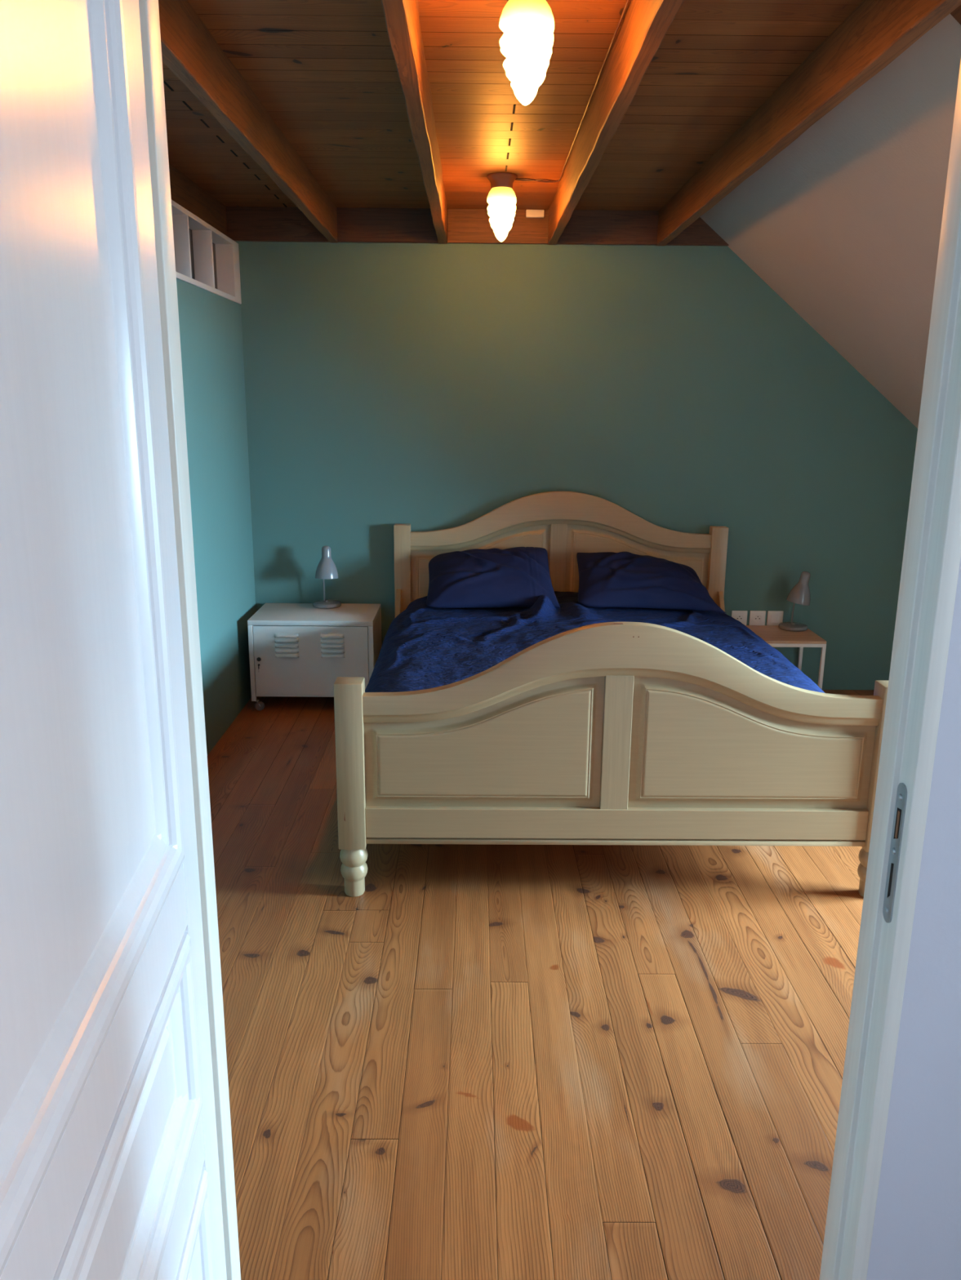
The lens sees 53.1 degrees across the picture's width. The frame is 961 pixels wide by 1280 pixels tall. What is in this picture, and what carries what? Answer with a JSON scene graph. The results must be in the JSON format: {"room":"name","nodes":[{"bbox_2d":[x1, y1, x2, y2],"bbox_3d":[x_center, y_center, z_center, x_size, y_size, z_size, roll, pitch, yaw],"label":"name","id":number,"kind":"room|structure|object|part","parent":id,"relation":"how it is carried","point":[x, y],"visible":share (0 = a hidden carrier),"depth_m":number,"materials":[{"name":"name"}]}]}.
{"room":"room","nodes":[
{"label":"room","id":0,"kind":"room"},
{"bbox_2d":[176,278,256,755],"bbox_3d":[-1.216,-0.370,3.045,0.100,2.222,3.800,0,14,0],"label":"wall","id":1,"kind":"structure","parent":0,"point":[210,323],"depth_m":4.31,"materials":[{"name":"teal paint"}]},
{"bbox_2d":[170,199,241,304],"bbox_3d":[-1.212,-1.558,3.793,0.104,0.276,1.768,0,14,0],"label":"wall shelf","id":2,"kind":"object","parent":1,"relation":"in","point":[206,259],"depth_m":4.16,"materials":[{"name":"white wood"}]},
{"bbox_3d":[-1.250,-1.547,3.745,0.016,0.234,1.630,0,14,0],"label":"pane","id":3,"kind":"part","parent":2,"relation":"part of","materials":[{"name":"white paint"}]},
{"bbox_2d":[162,0,862,210],"bbox_3d":[0.891,-1.616,2.745,4.400,0.061,3.900,0,14,0],"label":"ceiling","id":4,"kind":"structure","parent":0,"point":[303,87],"depth_m":2.88,"materials":[{"name":"brown wood"}]},
{"bbox_2d":[168,163,226,235],"bbox_3d":[-1.221,-1.528,2.756,0.051,0.152,3.799,0,14,0],"label":"ceiling beam","id":5,"kind":"structure","parent":4,"relation":"attached to","point":[184,192],"depth_m":4.09,"materials":[{"name":"brown wood"}]},
{"bbox_2d":[158,0,337,242],"bbox_3d":[-0.695,-1.524,2.760,0.047,0.152,3.799,0,14,0],"label":"ceiling beam","id":6,"kind":"structure","parent":4,"relation":"attached to","point":[189,51],"depth_m":2.65,"materials":[{"name":"brown wood"}]},
{"bbox_2d":[380,0,447,244],"bbox_3d":[-0.170,-1.520,2.764,0.051,0.152,3.799,0,14,0],"label":"ceiling beam","id":7,"kind":"structure","parent":4,"relation":"attached to","point":[402,17],"depth_m":2.46,"materials":[{"name":"brown wood"}]},
{"bbox_2d":[486,172,517,241],"bbox_3d":[0.086,-1.755,3.912,0.124,0.250,0.124,0,14,0],"label":"ceiling lamp","id":8,"kind":"object","parent":4,"relation":"hanging from","point":[501,199],"visible":1,"depth_m":3.87,"materials":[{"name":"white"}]},
{"bbox_2d":[498,0,554,105],"bbox_3d":[0.100,-1.299,2.088,0.124,0.250,0.124,0,14,0],"label":"ceiling lamp","id":9,"kind":"object","parent":4,"relation":"hanging from","point":[527,26],"visible":1,"depth_m":2.05,"materials":[{"name":"white glass"}]},
{"bbox_2d":[547,0,684,244],"bbox_3d":[0.355,-1.517,2.767,0.047,0.152,3.799,0,14,0],"label":"ceiling beam","id":10,"kind":"structure","parent":4,"relation":"attached to","point":[645,24],"depth_m":2.48,"materials":[{"name":"brown wood"}]},
{"bbox_2d":[515,0,629,182],"bbox_3d":[0.239,-1.511,2.496,0.187,0.023,2.873,0,14,0],"label":"cable","id":11,"kind":"object","parent":10,"relation":"attached to","point":[546,180],"visible":1,"depth_m":2.86,"materials":[{"name":"brown plastic"}]},
{"bbox_2d":[656,0,960,245],"bbox_3d":[0.879,-1.514,2.771,0.049,0.152,3.799,0,14,0],"label":"ceiling beam","id":12,"kind":"structure","parent":4,"relation":"attached to","point":[876,33],"depth_m":2.51,"materials":[{"name":"brown wood"}]},
{"bbox_2d":[207,689,874,1279],"bbox_3d":[0.855,1.126,1.832,4.450,0.060,7.100,0,14,0],"label":"floor","id":13,"kind":"structure","parent":0,"point":[469,1217],"depth_m":2.31,"materials":[{"name":"brown wood"}]},
{"bbox_2d":[247,603,382,711],"bbox_3d":[-0.817,0.085,4.869,0.616,0.462,0.436,0,14,0],"label":"nightstand","id":14,"kind":"object","parent":13,"relation":"on","point":[297,650],"visible":0.8,"depth_m":4.68,"materials":[{"name":"silver metal"}]},
{"bbox_3d":[-0.823,0.100,4.678,0.553,0.344,0.010,0,14,0],"label":"cabinet door","id":15,"kind":"part","parent":14,"relation":"part of","materials":[{"name":"silver metal"}]},
{"bbox_2d":[312,545,341,608],"bbox_3d":[-0.789,-0.325,4.894,0.147,0.320,0.190,0,14,0],"label":"bedside lamp","id":16,"kind":"object","parent":14,"relation":"on","point":[326,568],"visible":1,"depth_m":4.82,"materials":[{"name":"white metal"}]},
{"bbox_3d":[-0.792,-0.311,4.904,0.012,0.244,0.068,-6,16,-25],"label":"stem","id":17,"kind":"part","parent":16,"relation":"part of","materials":[{"name":"grey paint"}]},
{"bbox_3d":[-0.777,-0.390,4.840,0.117,0.168,0.117,0,14,0],"label":"lamp shade","id":18,"kind":"part","parent":16,"relation":"part of","materials":[{"name":"grey paint"}]},
{"bbox_2d":[333,491,888,897],"bbox_3d":[0.413,0.022,3.937,1.704,1.056,2.246,0,14,0],"label":"bed","id":19,"kind":"object","parent":13,"relation":"on","point":[606,733],"visible":0.69,"depth_m":2.89,"materials":[{"name":"beige paint"}]},
{"bbox_3d":[-0.391,0.376,2.908,0.083,0.529,0.076,0,14,0],"label":"footboard post","id":20,"kind":"part","parent":19,"relation":"part of","materials":[{"name":"beige paint"}]},
{"bbox_3d":[-0.393,0.708,2.991,0.087,0.170,0.087,0,14,0],"label":"turned leg","id":21,"kind":"part","parent":19,"relation":"part of","materials":[{"name":"beige paint"}]},
{"bbox_3d":[-0.416,0.163,3.966,0.022,0.355,2.100,0,14,0],"label":"rail","id":22,"kind":"part","parent":19,"relation":"part of","materials":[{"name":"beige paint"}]},
{"bbox_3d":[-0.401,-0.240,4.980,0.083,0.719,0.067,0,14,0],"label":"headboard post","id":23,"kind":"part","parent":19,"relation":"part of","materials":[{"name":"beige paint"}]},
{"bbox_3d":[-0.002,-0.353,4.949,0.714,0.488,0.013,0,14,0],"label":"raised panel","id":24,"kind":"part","parent":19,"relation":"part of","materials":[{"name":"beige paint"}]},
{"bbox_3d":[0.009,0.308,2.878,0.714,0.420,0.013,0,14,0],"label":"raised panel","id":25,"kind":"part","parent":19,"relation":"part of","materials":[{"name":"beige paint"}]},
{"bbox_3d":[0.410,-0.601,4.890,1.534,0.310,0.035,0,14,0],"label":"headboard rail","id":26,"kind":"part","parent":19,"relation":"part of","materials":[{"name":"beige paint"}]},
{"bbox_3d":[0.416,0.559,2.948,1.534,0.096,0.036,0,14,0],"label":"rail","id":27,"kind":"part","parent":19,"relation":"part of","materials":[{"name":"beige paint"}]},
{"bbox_3d":[0.420,0.100,2.831,1.534,0.309,0.040,0,14,0],"label":"footboard rail","id":28,"kind":"part","parent":19,"relation":"part of","materials":[{"name":"beige paint"}]},
{"bbox_3d":[0.807,-0.348,4.955,0.735,0.489,0.013,0,14,0],"label":"raised panel","id":29,"kind":"part","parent":19,"relation":"part of","materials":[{"name":"beige paint"}]},
{"bbox_3d":[1.216,-0.229,4.991,0.083,0.719,0.067,0,14,0],"label":"headboard post","id":30,"kind":"part","parent":19,"relation":"part of","materials":[{"name":"beige paint"}]},
{"bbox_3d":[1.240,0.174,3.977,0.022,0.355,2.100,0,14,0],"label":"rail","id":31,"kind":"part","parent":19,"relation":"part of","materials":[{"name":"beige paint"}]},
{"bbox_3d":[0.818,0.313,2.884,0.735,0.421,0.013,0,14,0],"label":"raised panel","id":32,"kind":"part","parent":19,"relation":"part of","materials":[{"name":"beige paint"}]},
{"bbox_3d":[1.224,0.719,3.002,0.087,0.170,0.087,0,14,0],"label":"turned leg","id":33,"kind":"part","parent":19,"relation":"part of","materials":[{"name":"beige paint"}]},
{"bbox_3d":[1.226,0.387,2.919,0.083,0.529,0.076,0,14,0],"label":"footboard post","id":34,"kind":"part","parent":19,"relation":"part of","materials":[{"name":"beige paint"}]},
{"bbox_3d":[0.412,0.180,3.975,1.574,0.210,2.080,0,14,0],"label":"mattress","id":35,"kind":"object","parent":19,"relation":"on","visible":0},
{"bbox_2d":[364,591,824,693],"bbox_3d":[0.425,0.068,3.951,1.729,0.292,2.063,0,14,0],"label":"duvet","id":36,"kind":"object","parent":35,"relation":"on","point":[424,646],"visible":0.41,"depth_m":4.07,"materials":[{"name":"blue fabric"}]},
{"bbox_2d":[426,546,559,608],"bbox_3d":[0.058,-0.308,4.660,0.633,0.248,0.400,0,14,0],"label":"pillow","id":37,"kind":"object","parent":36,"relation":"on","point":[517,576],"visible":0.97,"depth_m":4.56,"materials":[{"name":"blue fabric"}]},
{"bbox_2d":[576,551,725,613],"bbox_3d":[0.807,-0.289,4.666,0.692,0.246,0.421,0,14,0],"label":"pillow","id":38,"kind":"object","parent":36,"relation":"on","point":[627,580],"visible":1,"depth_m":4.55,"materials":[{"name":"blue fabric"}]},
{"bbox_2d":[745,625,826,689],"bbox_3d":[1.502,0.137,4.951,0.415,0.358,0.335,0,14,0],"label":"side table","id":39,"kind":"object","parent":13,"relation":"on","point":[775,637],"visible":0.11,"depth_m":4.80,"materials":[{"name":"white wood"}]},
{"bbox_2d":[777,571,810,631],"bbox_3d":[1.628,-0.205,4.947,0.147,0.311,0.182,0,14,0],"label":"bedside lamp","id":40,"kind":"object","parent":39,"relation":"on","point":[800,593],"visible":1,"depth_m":4.88,"materials":[{"name":"white metal"}]},
{"bbox_3d":[1.641,-0.191,4.961,0.019,0.232,0.061,-7,16,-29],"label":"stem","id":41,"kind":"part","parent":40,"relation":"part of","materials":[{"name":"grey paint"}]},
{"bbox_3d":[1.626,-0.265,4.899,0.117,0.172,0.117,0,14,0],"label":"lamp shade","id":42,"kind":"part","parent":40,"relation":"part of","materials":[{"name":"grey paint"}]},
{"bbox_3d":[1.503,-0.014,4.914,0.415,0.017,0.335,0,14,0],"label":"table frame","id":43,"kind":"part","parent":39,"relation":"part of","materials":[{"name":"white metal"}]},
{"bbox_3d":[1.700,0.107,5.109,0.017,0.343,0.017,0,14,0],"label":"leg","id":44,"kind":"part","parent":39,"relation":"part of","materials":[{"name":"white metal"}]},
{"bbox_3d":[1.701,0.184,4.800,0.017,0.343,0.017,0,14,0],"label":"leg","id":45,"kind":"part","parent":39,"relation":"part of","materials":[{"name":"white metal"}]},
{"bbox_2d":[235,241,917,689],"bbox_3d":[0.946,-0.924,4.928,4.450,2.420,0.100,0,14,0],"label":"wall","id":46,"kind":"structure","parent":0,"point":[427,387],"depth_m":4.83,"materials":[{"name":"teal paint"}]},
{"bbox_2d":[226,206,329,242],"bbox_3d":[-0.966,-1.984,4.586,0.482,0.150,0.030,0,14,0],"label":"board","id":47,"kind":"object","parent":46,"relation":"attached to","point":[244,224],"visible":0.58,"depth_m":4.57,"materials":[{"name":"brown wood"}]},
{"bbox_2d":[336,207,437,243],"bbox_3d":[-0.443,-1.980,4.590,0.480,0.150,0.030,0,14,0],"label":"board","id":48,"kind":"object","parent":46,"relation":"attached to","point":[390,225],"visible":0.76,"depth_m":4.58,"materials":[{"name":"brown wood"}]},
{"bbox_2d":[447,208,548,244],"bbox_3d":[0.084,-1.977,4.593,0.482,0.150,0.030,0,14,0],"label":"board","id":49,"kind":"object","parent":46,"relation":"attached to","point":[464,225],"visible":0.9,"depth_m":4.58,"materials":[{"name":"brown wood"}]},
{"bbox_2d":[525,209,544,217],"bbox_3d":[0.259,-2.022,4.556,0.085,0.033,0.022,0,14,0],"label":"junction box","id":50,"kind":"object","parent":49,"relation":"attached to","point":[529,213],"visible":1,"depth_m":4.55,"materials":[{"name":"white plastic"}]},
{"bbox_2d":[556,209,658,245],"bbox_3d":[0.607,-1.973,4.597,0.481,0.150,0.030,0,14,0],"label":"board","id":51,"kind":"object","parent":46,"relation":"attached to","point":[584,227],"visible":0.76,"depth_m":4.58,"materials":[{"name":"brown wood"}]},
{"bbox_2d":[665,217,728,245],"bbox_3d":[1.042,-1.970,4.600,0.301,0.150,0.030,0,14,0],"label":"board","id":52,"kind":"object","parent":46,"relation":"attached to","point":[699,233],"visible":0.57,"depth_m":4.60,"materials":[{"name":"brown wood"}]},
{"bbox_2d":[731,610,747,625],"bbox_3d":[1.367,-0.114,5.074,0.082,0.082,0.014,0,14,0],"label":"power socket","id":53,"kind":"object","parent":46,"relation":"attached to","point":[740,615],"visible":0.81,"depth_m":5.07,"materials":[{"name":"white plastic"}]},
{"bbox_2d":[749,610,765,625],"bbox_3d":[1.464,-0.113,5.074,0.082,0.082,0.014,0,14,0],"label":"power socket","id":54,"kind":"object","parent":46,"relation":"attached to","point":[756,617],"visible":1,"depth_m":5.07,"materials":[{"name":"white plastic"}]},
{"bbox_2d":[766,610,783,625],"bbox_3d":[1.557,-0.113,5.077,0.082,0.082,0.012,0,14,0],"label":"wall switch","id":55,"kind":"object","parent":46,"relation":"attached to","point":[774,617],"visible":0.88,"depth_m":5.07,"materials":[{"name":"white plastic"}]},
{"bbox_2d":[700,13,960,427],"bbox_3d":[2.135,-0.906,2.929,2.300,1.561,3.799,0,14,0],"label":"ceiling","id":56,"kind":"structure","parent":0,"point":[843,224],"depth_m":3.45,"materials":[{"name":"white paint"}]},
{"bbox_2d":[950,4,960,24],"bbox_3d":[1.499,-1.019,2.186,0.985,0.820,0.120,0,14,0],"label":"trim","id":57,"kind":"structure","parent":56,"relation":"attached to","point":[956,14],"depth_m":2.14,"materials":[{"name":"brown wood"}]},
{"bbox_2d":[866,559,960,1279],"bbox_3d":[0.917,0.018,1.155,4.350,2.420,0.079,0,14,0],"label":"wall","id":58,"kind":"structure","parent":0,"point":[916,1235],"depth_m":1.25,"materials":[{"name":"paint"}]},
{"bbox_2d":[0,0,226,1279],"bbox_3d":[-0.290,0.311,0.735,0.100,2.020,0.870,-1,14,-5],"label":"door","id":59,"kind":"structure","parent":58,"relation":"in","point":[109,1170],"depth_m":0.78,"materials":[{"name":"paint"}]},
{"bbox_3d":[-0.321,0.310,0.739,0.040,2.020,0.683,-1,14,-5],"label":"rail","id":60,"kind":"part","parent":59,"relation":"part of","materials":[{"name":"paint"}]},
{"bbox_3d":[-0.305,0.524,0.794,0.018,0.241,0.683,-1,14,-5],"label":"panel","id":61,"kind":"part","parent":59,"relation":"part of","materials":[{"name":"paint"}]},
{"bbox_3d":[-0.309,0.906,0.889,0.018,0.390,0.683,-1,14,-5],"label":"panel","id":62,"kind":"part","parent":59,"relation":"part of","materials":[{"name":"paint"}]},
{"bbox_2d":[138,0,240,1279],"bbox_3d":[-0.371,0.184,1.189,0.048,2.060,0.081,0,14,0],"label":"trim","id":63,"kind":"structure","parent":58,"relation":"attached to","point":[148,11],"depth_m":1.14,"materials":[{"name":"paint"}]},
{"bbox_2d":[819,61,960,1279],"bbox_3d":[0.524,0.190,1.195,0.030,2.060,0.081,0,14,0],"label":"trim","id":64,"kind":"structure","parent":58,"relation":"attached to","point":[931,563],"depth_m":1.17,"materials":[{"name":"paint"}]},
{"bbox_2d":[882,782,906,923],"bbox_3d":[0.516,0.267,1.198,0.004,0.188,0.023,0,14,0],"label":"strike plate","id":65,"kind":"object","parent":64,"relation":"attached to","point":[901,796],"visible":1,"depth_m":1.20,"materials":[{"name":"silver metal"}]}
]}

